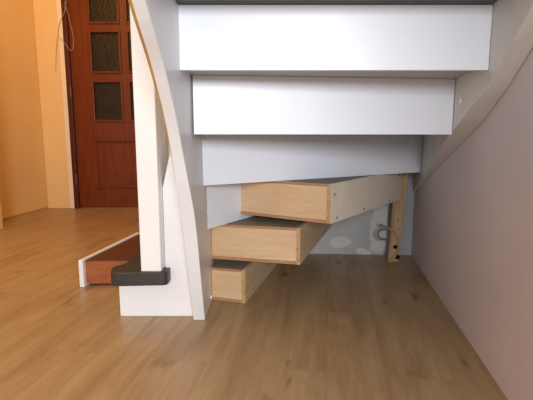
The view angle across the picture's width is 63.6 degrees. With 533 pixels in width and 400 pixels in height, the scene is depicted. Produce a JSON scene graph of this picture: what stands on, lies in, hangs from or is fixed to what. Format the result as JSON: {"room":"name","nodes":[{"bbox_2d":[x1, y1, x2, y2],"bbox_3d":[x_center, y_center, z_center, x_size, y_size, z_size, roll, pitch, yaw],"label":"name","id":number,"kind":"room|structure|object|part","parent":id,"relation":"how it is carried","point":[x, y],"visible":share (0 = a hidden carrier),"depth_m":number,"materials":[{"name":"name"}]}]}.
{"room":"stair hallway","nodes":[
{"label":"stair hallway","id":0,"kind":"room"},
{"bbox_2d":[0,0,47,218],"bbox_3d":[-2.553,-0.828,1.489,0.099,2.640,5.634,1,9,6],"label":"wall","id":1,"kind":"structure","parent":0,"point":[23,185],"depth_m":3.91,"materials":[{"name":"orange paint"}]},
{"bbox_2d":[0,199,2,229],"bbox_3d":[-2.202,-1.060,3.052,0.280,2.639,0.250,0,8,0],"label":"trim","id":2,"kind":"structure","parent":1,"relation":"attached to","point":[1,221],"depth_m":3.34,"materials":[{"name":"beige paint"}]},
{"bbox_2d":[2,207,47,220],"bbox_3d":[-2.259,0.147,3.854,0.006,0.014,0.966,1,9,6],"label":"baseboard","id":3,"kind":"structure","parent":1,"relation":"attached to","point":[45,207],"depth_m":3.97,"materials":[{"name":"beige wood"}]},
{"bbox_2d":[33,0,69,207],"bbox_3d":[-1.423,-1.232,4.203,1.565,2.640,0.102,0,8,0],"label":"wall","id":4,"kind":"structure","parent":0,"point":[45,11],"depth_m":4.19,"materials":[{"name":"beige paint"}]},
{"bbox_2d":[55,7,73,70],"bbox_3d":[-1.929,-1.625,4.059,0.214,0.780,0.022,2,9,10],"label":"cable","id":5,"kind":"object","parent":4,"relation":"attached to","point":[65,7],"visible":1,"depth_m":4.06,"materials":[{"name":"beige plastic"}]},
{"bbox_2d":[56,0,74,207],"bbox_3d":[-1.953,-1.105,4.160,0.044,2.400,0.019,0,8,0],"label":"trim","id":6,"kind":"structure","parent":4,"relation":"attached to","point":[58,2],"depth_m":4.18,"materials":[{"name":"beige paint"}]},
{"bbox_2d":[61,0,137,207],"bbox_3d":[-1.405,-1.103,4.200,1.050,2.385,0.137,0,8,0],"label":"door","id":7,"kind":"structure","parent":4,"relation":"in","point":[98,68],"depth_m":4.21,"materials":[{"name":"red wood"}]},
{"bbox_3d":[-1.405,-1.104,4.207,1.050,2.385,0.123,0,8,0],"label":"frame","id":8,"kind":"part","parent":7,"relation":"part of","materials":[{"name":"red wood"}]},
{"bbox_3d":[-1.548,-1.877,4.089,0.275,0.371,0.006,0,8,0],"label":"glass pane","id":9,"kind":"part","parent":7,"relation":"part of","materials":[{"name":"brown glass"}]},
{"bbox_3d":[-1.548,-1.425,4.156,0.275,0.370,0.006,0,8,0],"label":"glass pane","id":10,"kind":"part","parent":7,"relation":"part of","materials":[{"name":"brown glass"}]},
{"bbox_3d":[-1.548,-0.968,4.225,0.275,0.368,0.006,0,8,0],"label":"glass pane","id":11,"kind":"part","parent":7,"relation":"part of","materials":[{"name":"brown glass"}]},
{"bbox_3d":[-1.375,-0.593,4.253,0.680,0.024,0.012,0,8,0],"label":"panel moulding","id":12,"kind":"part","parent":7,"relation":"part of","materials":[{"name":"red wood"}]},
{"bbox_3d":[-1.375,-0.133,4.321,0.680,0.024,0.012,0,8,0],"label":"panel moulding","id":13,"kind":"part","parent":7,"relation":"part of","materials":[{"name":"red wood"}]},
{"bbox_3d":[-1.370,-0.367,4.314,0.630,0.465,0.018,0,8,0],"label":"panel","id":14,"kind":"part","parent":7,"relation":"part of","materials":[{"name":"red wood"}]},
{"bbox_3d":[-1.192,-1.877,4.089,0.275,0.371,0.006,0,8,0],"label":"glass pane","id":15,"kind":"part","parent":7,"relation":"part of","materials":[{"name":"brown glass"}]},
{"bbox_3d":[-1.192,-1.425,4.156,0.275,0.370,0.006,0,8,0],"label":"glass pane","id":16,"kind":"part","parent":7,"relation":"part of","materials":[{"name":"brown glass"}]},
{"bbox_3d":[-1.192,-0.968,4.225,0.275,0.368,0.006,0,8,0],"label":"glass pane","id":17,"kind":"part","parent":7,"relation":"part of","materials":[{"name":"brown glass"}]},
{"bbox_2d":[0,207,507,399],"bbox_3d":[-0.900,0.634,0.802,4.600,0.050,7.800,0,8,0],"label":"floor","id":18,"kind":"structure","parent":0,"point":[325,326],"depth_m":1.57,"materials":[{"name":"brown wood"}]},
{"bbox_2d":[78,0,532,319],"bbox_3d":[-0.010,-0.519,1.352,1.774,2.069,2.327,0,8,0],"label":"staircase","id":19,"kind":"structure","parent":18,"relation":"on","point":[285,121],"depth_m":1.47,"materials":[{"name":"white paint"}]},
{"bbox_3d":[-0.442,-0.609,1.590,0.078,1.764,0.145,0,8,0],"label":"newel post","id":20,"kind":"part","parent":19,"relation":"part of","materials":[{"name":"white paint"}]},
{"bbox_3d":[-0.443,0.137,1.698,0.294,0.670,0.018,0,8,0],"label":"panel","id":21,"kind":"part","parent":19,"relation":"part of","materials":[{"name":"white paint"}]},
{"bbox_3d":[0.005,0.318,2.246,0.015,0.148,0.813,2,9,15],"label":"panel","id":22,"kind":"part","parent":19,"relation":"part of","materials":[{"name":"brown wood"}]},
{"bbox_3d":[0.261,0.137,2.201,0.015,0.158,0.840,3,9,17],"label":"panel","id":23,"kind":"part","parent":19,"relation":"part of","materials":[{"name":"brown wood"}]},
{"bbox_3d":[0.499,-0.034,2.066,0.015,0.162,0.844,6,10,36],"label":"panel","id":24,"kind":"part","parent":19,"relation":"part of","materials":[{"name":"beige paint"}]},
{"bbox_2d":[387,173,408,261],"bbox_3d":[0.753,0.098,2.471,0.100,0.518,0.044,0,8,0],"label":"batten","id":25,"kind":"object","parent":18,"relation":"on","point":[397,207],"visible":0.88,"depth_m":2.46,"materials":[{"name":"brown wood"}]},
{"bbox_2d":[377,224,387,239],"bbox_3d":[0.664,0.184,2.469,0.066,0.098,0.032,0,8,0],"label":"cable","id":26,"kind":"object","parent":25,"relation":"attached to","point":[386,227],"visible":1,"depth_m":2.46,"materials":[{"name":"grey plastic"}]},
{"bbox_2d":[387,228,399,262],"bbox_3d":[0.726,0.258,2.462,0.075,0.206,0.020,0,8,0],"label":"cable","id":27,"kind":"object","parent":25,"relation":"attached to","point":[395,233],"visible":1,"depth_m":2.46,"materials":[{"name":"beige plastic"}]},
{"bbox_2d":[165,127,414,254],"bbox_3d":[0.072,-0.983,2.529,1.631,2.640,0.100,0,8,3],"label":"wall","id":28,"kind":"structure","parent":0,"point":[357,234],"depth_m":2.62,"materials":[{"name":"grey paint"}]},
{"bbox_2d":[411,47,532,399],"bbox_3d":[0.742,-0.770,1.099,0.119,2.640,3.051,1,9,8],"label":"wall","id":29,"kind":"structure","parent":0,"point":[472,226],"depth_m":1.33,"materials":[{"name":"grey paint"}]}
]}

